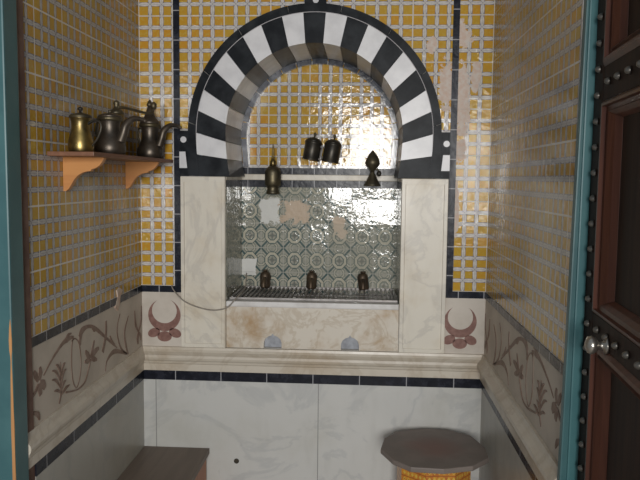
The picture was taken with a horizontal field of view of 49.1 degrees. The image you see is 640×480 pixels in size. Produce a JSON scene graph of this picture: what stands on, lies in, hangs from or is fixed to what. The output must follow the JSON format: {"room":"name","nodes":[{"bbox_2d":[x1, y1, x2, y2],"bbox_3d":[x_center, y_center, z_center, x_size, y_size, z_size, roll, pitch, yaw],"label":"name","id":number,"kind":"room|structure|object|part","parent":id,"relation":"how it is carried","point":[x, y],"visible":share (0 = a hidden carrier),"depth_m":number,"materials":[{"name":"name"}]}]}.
{"room":"drinking fountain room","nodes":[
{"label":"drinking fountain room","id":0,"kind":"room"},
{"bbox_2d":[23,0,143,479],"bbox_3d":[-0.753,-0.080,2.253,0.118,2.750,1.000,1,5,4],"label":"wall","id":1,"kind":"structure","parent":0,"point":[85,255],"depth_m":2.11,"materials":[{"name":"yellow tile"}]},
{"bbox_2d":[0,0,34,479],"bbox_3d":[-0.797,0.132,1.713,0.143,2.420,0.116,1,5,4],"label":"trim","id":2,"kind":"structure","parent":1,"relation":"attached to","point":[16,375],"depth_m":1.68,"materials":[{"name":"teal paint"}]},
{"bbox_3d":[-0.706,-0.617,2.153,0.012,1.662,0.900,1,5,4],"label":"tile panel","id":3,"kind":"part","parent":1,"relation":"part of","materials":[{"name":"yellow tile"}]},
{"bbox_3d":[-0.716,0.344,2.237,0.012,0.218,0.900,1,5,4],"label":"plaster panel","id":4,"kind":"part","parent":1,"relation":"part of","materials":[{"name":"beige paint"}]},
{"bbox_2d":[47,151,172,190],"bbox_3d":[-0.636,-0.214,2.238,0.128,0.108,0.772,1,5,4],"label":"wall shelf","id":5,"kind":"object","parent":1,"relation":"attached to","point":[75,163],"visible":1,"depth_m":1.96,"materials":[{"name":"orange wood"}]},
{"bbox_2d":[68,107,101,151],"bbox_3d":[-0.642,-0.303,1.921,0.099,0.125,0.072,1,5,4],"label":"coffee pot","id":6,"kind":"object","parent":5,"relation":"on","point":[80,139],"visible":0.94,"depth_m":1.90,"materials":[{"name":"gold metal"}]},
{"bbox_3d":[-0.656,-0.341,1.917,0.061,0.014,0.061,1,5,4],"label":"lid","id":7,"kind":"part","parent":6,"relation":"part of","materials":[{"name":"gold metal"}]},
{"bbox_3d":[-0.615,-0.293,1.913,0.044,0.074,0.008,2,5,10],"label":"handle","id":8,"kind":"part","parent":6,"relation":"part of","materials":[{"name":"metal"}]},
{"bbox_2d":[94,110,146,154],"bbox_3d":[-0.604,-0.327,2.127,0.180,0.137,0.094,1,5,4],"label":"coffee pot","id":9,"kind":"object","parent":5,"relation":"on","point":[112,139],"visible":0.87,"depth_m":2.10,"materials":[{"name":"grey metal"}]},
{"bbox_3d":[-0.680,-0.335,2.148,0.028,0.061,0.008,3,6,29],"label":"handle","id":10,"kind":"part","parent":9,"relation":"part of","materials":[{"name":"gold metal"}]},
{"bbox_3d":[-0.638,-0.379,2.124,0.073,0.014,0.073,1,5,4],"label":"lid","id":11,"kind":"part","parent":9,"relation":"part of","materials":[{"name":"brown metal"}]},
{"bbox_3d":[-0.566,-0.333,2.108,0.104,0.081,0.030,2,5,12],"label":"spout","id":12,"kind":"part","parent":9,"relation":"part of","materials":[{"name":"brown metal"}]},
{"bbox_2d":[111,100,156,154],"bbox_3d":[-0.610,-0.370,2.315,0.054,0.190,0.200,4,6,38],"label":"coffee grinder","id":13,"kind":"object","parent":5,"relation":"on","point":[117,109],"visible":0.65,"depth_m":2.26,"materials":[{"name":"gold metal"}]},
{"bbox_3d":[-0.605,-0.432,2.319,0.018,0.025,0.166,4,6,30],"label":"crank arm","id":14,"kind":"part","parent":13,"relation":"part of","materials":[{"name":"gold metal"}]},
{"bbox_3d":[-0.567,-0.458,2.387,0.022,0.026,0.022,1,5,4],"label":"crank knob","id":15,"kind":"part","parent":13,"relation":"part of","materials":[{"name":"gold metal"}]},
{"bbox_2d":[137,99,181,158],"bbox_3d":[-0.579,-0.399,2.521,0.180,0.212,0.094,1,5,4],"label":"coffee pot","id":16,"kind":"object","parent":5,"relation":"on","point":[151,144],"visible":0.97,"depth_m":2.50,"materials":[{"name":"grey metal"}]},
{"bbox_3d":[-0.655,-0.376,2.546,0.028,0.066,0.008,3,6,29],"label":"handle","id":17,"kind":"part","parent":16,"relation":"part of","materials":[{"name":"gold metal"}]},
{"bbox_3d":[-0.613,-0.448,2.519,0.072,0.062,0.072,1,5,4],"label":"lid","id":18,"kind":"part","parent":16,"relation":"part of","materials":[{"name":"brown metal"}]},
{"bbox_3d":[-0.540,-0.375,2.505,0.104,0.086,0.030,2,5,12],"label":"spout","id":19,"kind":"part","parent":16,"relation":"part of","materials":[{"name":"brown metal"}]},
{"bbox_2d":[138,0,494,479],"bbox_3d":[-0.017,-0.121,2.810,1.497,2.750,0.432,1,5,4],"label":"wall","id":20,"kind":"structure","parent":0,"point":[323,219],"depth_m":2.67,"materials":[{"name":"yellow tile"}]},
{"bbox_3d":[-0.607,-0.655,2.602,0.129,1.662,0.012,1,5,4],"label":"tile panel","id":21,"kind":"part","parent":20,"relation":"part of","materials":[{"name":"yellow tile"}]},
{"bbox_3d":[-0.605,0.306,2.686,0.153,0.218,0.012,1,5,4],"label":"plaster panel","id":22,"kind":"part","parent":20,"relation":"part of","materials":[{"name":"beige paint"}]},
{"bbox_2d":[180,176,225,347],"bbox_3d":[-0.441,0.086,2.649,0.170,0.650,0.026,1,5,4],"label":"marble pilaster","id":23,"kind":"object","parent":20,"relation":"attached to","point":[203,198],"visible":1,"depth_m":2.64,"materials":[{"name":"beige stone"}]},
{"bbox_2d":[171,273,246,310],"bbox_3d":[-0.398,0.203,2.672,0.308,0.124,0.136,-2,6,-27],"label":"cable","id":24,"kind":"object","parent":20,"relation":"attached to","point":[246,273],"visible":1,"depth_m":2.64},
{"bbox_3d":[-0.352,0.024,2.822,0.018,0.472,0.337,1,5,4],"label":"tile panel","id":25,"kind":"part","parent":20,"relation":"part of","materials":[{"name":"grey tile"}]},
{"bbox_2d":[260,269,270,287],"bbox_3d":[-0.232,0.163,2.942,0.045,0.076,0.106,1,5,4],"label":"water tap","id":26,"kind":"object","parent":20,"relation":"attached to","point":[265,276],"visible":1,"depth_m":2.93,"materials":[{"name":"brown metal"}]},
{"bbox_3d":[-0.233,0.175,2.915,0.022,0.042,0.048,1,5,4],"label":"spout","id":27,"kind":"part","parent":26,"relation":"part of","materials":[{"name":"brown metal"}]},
{"bbox_2d":[265,145,280,193],"bbox_3d":[-0.193,-0.294,2.897,0.067,0.207,0.094,1,5,4],"label":"brass ornament","id":28,"kind":"object","parent":20,"relation":"attached to","point":[272,173],"visible":1,"depth_m":2.87,"materials":[{"name":"gold metal"}]},
{"bbox_2d":[28,346,557,479],"bbox_3d":[-0.069,0.507,2.137,1.297,0.091,1.048,1,5,4],"label":"trim","id":29,"kind":"structure","parent":20,"relation":"attached to","point":[57,426],"depth_m":2.61,"materials":[{"name":"stone"}]},
{"bbox_2d":[306,270,316,288],"bbox_3d":[-0.035,0.167,2.930,0.046,0.077,0.106,1,5,4],"label":"water tap","id":30,"kind":"object","parent":20,"relation":"attached to","point":[311,279],"visible":1,"depth_m":2.92,"materials":[{"name":"brown metal"}]},
{"bbox_3d":[-0.037,0.178,2.903,0.022,0.042,0.048,1,5,4],"label":"spout","id":31,"kind":"part","parent":30,"relation":"part of","materials":[{"name":"brown metal"}]},
{"bbox_2d":[226,286,398,351],"bbox_3d":[-0.021,0.308,2.817,0.653,0.186,0.353,1,5,4],"label":"fountain basin","id":32,"kind":"object","parent":20,"relation":"attached to","point":[286,324],"depth_m":2.65,"materials":[{"name":"stone"}]},
{"bbox_3d":[-0.029,0.245,2.659,0.653,0.022,0.049,1,5,4],"label":"sill","id":33,"kind":"part","parent":32,"relation":"part of","materials":[{"name":"stone"}]},
{"bbox_3d":[-0.018,0.227,2.833,0.645,0.028,0.295,1,5,4],"label":"metal grate","id":34,"kind":"part","parent":32,"relation":"part of","materials":[{"name":"silver metal"}]},
{"bbox_2d":[302,133,322,161],"bbox_3d":[-0.033,-0.384,2.890,0.081,0.119,0.078,-2,6,-28],"label":"lidded canister","id":35,"kind":"object","parent":20,"relation":"attached to","point":[312,148],"visible":1,"depth_m":2.86,"materials":[{"name":"metal"}]},
{"bbox_3d":[-0.026,-0.412,2.887,0.066,0.024,0.067,1,5,4],"label":"lid","id":36,"kind":"part","parent":35,"relation":"part of","materials":[{"name":"metal"}]},
{"bbox_2d":[188,3,441,178],"bbox_3d":[-0.012,-0.559,2.727,0.936,0.629,0.335,1,5,4],"label":"arch","id":37,"kind":"object","parent":20,"relation":"attached to","point":[276,39],"visible":1,"depth_m":2.56,"materials":[{"name":"black stone"}]},
{"bbox_3d":[-0.018,-0.933,2.541,0.998,1.085,0.012,1,5,4],"label":"tile panel","id":38,"kind":"part","parent":20,"relation":"part of","materials":[{"name":"yellow tile"}]},
{"bbox_3d":[-0.006,0.014,2.975,0.654,0.472,0.012,1,5,4],"label":"tile panel","id":39,"kind":"part","parent":20,"relation":"part of","materials":[{"name":"grey tile"}]},
{"bbox_3d":[-0.001,-0.527,2.927,0.660,0.452,0.012,1,5,4],"label":"tile panel","id":40,"kind":"part","parent":20,"relation":"part of","materials":[{"name":"yellow tile"}]},
{"bbox_2d":[321,135,341,163],"bbox_3d":[0.048,-0.375,2.886,0.081,0.119,0.078,-2,6,-28],"label":"lidded canister","id":41,"kind":"object","parent":20,"relation":"attached to","point":[332,148],"visible":1,"depth_m":2.86,"materials":[{"name":"metal"}]},
{"bbox_3d":[0.055,-0.403,2.883,0.066,0.024,0.067,1,5,4],"label":"lid","id":42,"kind":"part","parent":41,"relation":"part of","materials":[{"name":"metal"}]},
{"bbox_2d":[357,271,368,289],"bbox_3d":[0.180,0.171,2.917,0.049,0.078,0.106,1,5,4],"label":"water tap","id":43,"kind":"object","parent":20,"relation":"attached to","point":[363,284],"visible":1,"depth_m":2.91,"materials":[{"name":"brown metal"}]},
{"bbox_3d":[0.178,0.182,2.889,0.022,0.042,0.048,1,5,4],"label":"spout","id":44,"kind":"part","parent":43,"relation":"part of","materials":[{"name":"brown metal"}]},
{"bbox_2d":[364,150,381,185],"bbox_3d":[0.210,-0.294,2.868,0.069,0.146,0.091,-2,6,-24],"label":"brass ornament","id":45,"kind":"object","parent":20,"relation":"attached to","point":[372,162],"visible":1,"depth_m":2.84,"materials":[{"name":"metal"}]},
{"bbox_3d":[0.318,0.035,2.780,0.018,0.472,0.337,1,5,4],"label":"tile panel","id":46,"kind":"part","parent":20,"relation":"part of","materials":[{"name":"grey tile"}]},
{"bbox_2d":[398,178,448,353],"bbox_3d":[0.383,0.099,2.598,0.170,0.650,0.026,1,5,4],"label":"marble pilaster","id":47,"kind":"object","parent":20,"relation":"attached to","point":[424,202],"visible":1,"depth_m":2.59,"materials":[{"name":"beige stone"}]},
{"bbox_3d":[0.540,0.324,2.615,0.147,0.218,0.012,1,5,4],"label":"plaster panel","id":48,"kind":"part","parent":20,"relation":"part of","materials":[{"name":"beige paint"}]},
{"bbox_3d":[0.562,-0.637,2.530,0.122,1.662,0.012,1,5,4],"label":"tile panel","id":49,"kind":"part","parent":20,"relation":"part of","materials":[{"name":"yellow tile"}]},
{"bbox_2d":[479,0,583,479],"bbox_3d":[0.639,-0.052,2.094,0.118,2.750,1.148,1,5,4],"label":"wall","id":50,"kind":"structure","parent":0,"point":[538,43],"depth_m":1.92,"materials":[{"name":"yellow tile"}]},
{"bbox_3d":[0.586,0.371,2.084,0.012,0.218,1.048,1,5,4],"label":"plaster panel","id":51,"kind":"part","parent":50,"relation":"part of","materials":[{"name":"beige paint"}]},
{"bbox_2d":[557,0,597,479],"bbox_3d":[0.599,0.164,1.523,0.152,2.420,0.028,1,5,4],"label":"trim","id":52,"kind":"structure","parent":50,"relation":"attached to","point":[568,452],"depth_m":1.51,"materials":[{"name":"teal paint"}]},
{"bbox_2d":[577,0,639,479],"bbox_3d":[0.527,0.200,1.188,0.086,2.395,0.660,1,5,8],"label":"door","id":53,"kind":"structure","parent":50,"relation":"in","point":[609,432],"depth_m":1.33,"materials":[{"name":"brown wood"}]},
{"bbox_3d":[0.525,0.200,1.330,0.042,0.036,0.037,1,5,4],"label":"knob","id":54,"kind":"part","parent":53,"relation":"part of","materials":[{"name":"metal"}]},
{"bbox_3d":[0.533,0.455,1.209,0.038,0.463,0.516,1,5,8],"label":"panel moulding","id":55,"kind":"part","parent":53,"relation":"part of","materials":[{"name":"red wood"}]},
{"bbox_3d":[0.547,0.198,1.185,0.043,0.054,0.516,1,5,8],"label":"rail","id":56,"kind":"part","parent":53,"relation":"part of","materials":[{"name":"brown wood"}]},
{"bbox_3d":[0.538,-0.043,1.165,0.038,0.428,0.516,1,5,8],"label":"panel moulding","id":57,"kind":"part","parent":53,"relation":"part of","materials":[{"name":"red wood"}]},
{"bbox_3d":[0.552,-0.289,1.142,0.043,0.068,0.516,1,5,8],"label":"rail","id":58,"kind":"part","parent":53,"relation":"part of","materials":[{"name":"brown wood"}]},
{"bbox_3d":[0.544,-0.608,1.116,0.038,0.572,0.516,1,5,8],"label":"panel moulding","id":59,"kind":"part","parent":53,"relation":"part of","materials":[{"name":"red wood"}]},
{"bbox_3d":[0.546,0.455,1.207,0.015,0.391,0.336,1,5,8],"label":"panel","id":60,"kind":"part","parent":53,"relation":"part of","materials":[{"name":"brown wood"}]},
{"bbox_3d":[0.552,-0.042,1.164,0.015,0.356,0.336,1,5,8],"label":"panel","id":61,"kind":"part","parent":53,"relation":"part of","materials":[{"name":"brown wood"}]},
{"bbox_3d":[0.558,-0.608,1.114,0.015,0.500,0.336,1,5,8],"label":"panel","id":62,"kind":"part","parent":53,"relation":"part of","materials":[{"name":"brown wood"}]},
{"bbox_3d":[-0.038,1.414,1.383,5.000,0.060,3.700,1,5,4],"label":"floor","id":63,"kind":"structure","parent":0,"visible":0},
{"bbox_2d":[117,446,208,479],"bbox_3d":[-0.580,1.064,2.336,0.255,0.460,0.788,1,5,4],"label":"wooden bench","id":64,"kind":"object","parent":63,"relation":"on","point":[152,462],"visible":1,"depth_m":2.55,"materials":[{"name":"brown wood"}]},
{"bbox_3d":[-0.472,1.061,2.337,0.020,0.408,0.745,1,5,4],"label":"panel","id":65,"kind":"part","parent":64,"relation":"part of","materials":[{"name":"red wood"}]},
{"bbox_2d":[381,429,488,479],"bbox_3d":[0.387,1.004,2.443,0.360,0.580,0.365,1,5,4],"label":"taboret","id":66,"kind":"object","parent":63,"relation":"on","point":[417,454],"visible":1,"depth_m":2.36,"materials":[{"name":"grey stone"},{"name":"yellow mosaic tile"}]},
{"bbox_3d":[0.276,1.013,2.438,0.010,0.562,0.098,0,5,-2],"label":"panel","id":67,"kind":"part","parent":66,"relation":"part of","materials":[{"name":"paint"}]},
{"bbox_3d":[0.312,1.020,2.360,0.098,0.562,0.010,5,7,43],"label":"panel","id":68,"kind":"part","parent":66,"relation":"part of","materials":[{"name":"paint"}]},
{"bbox_3d":[0.394,1.023,2.330,0.098,0.562,0.010,0,5,-2],"label":"panel","id":69,"kind":"part","parent":66,"relation":"part of","materials":[{"name":"paint"}]},
{"bbox_3d":[0.473,1.021,2.366,0.010,0.562,0.098,5,7,43],"label":"panel","id":70,"kind":"part","parent":66,"relation":"part of","materials":[{"name":"paint"}]}
]}

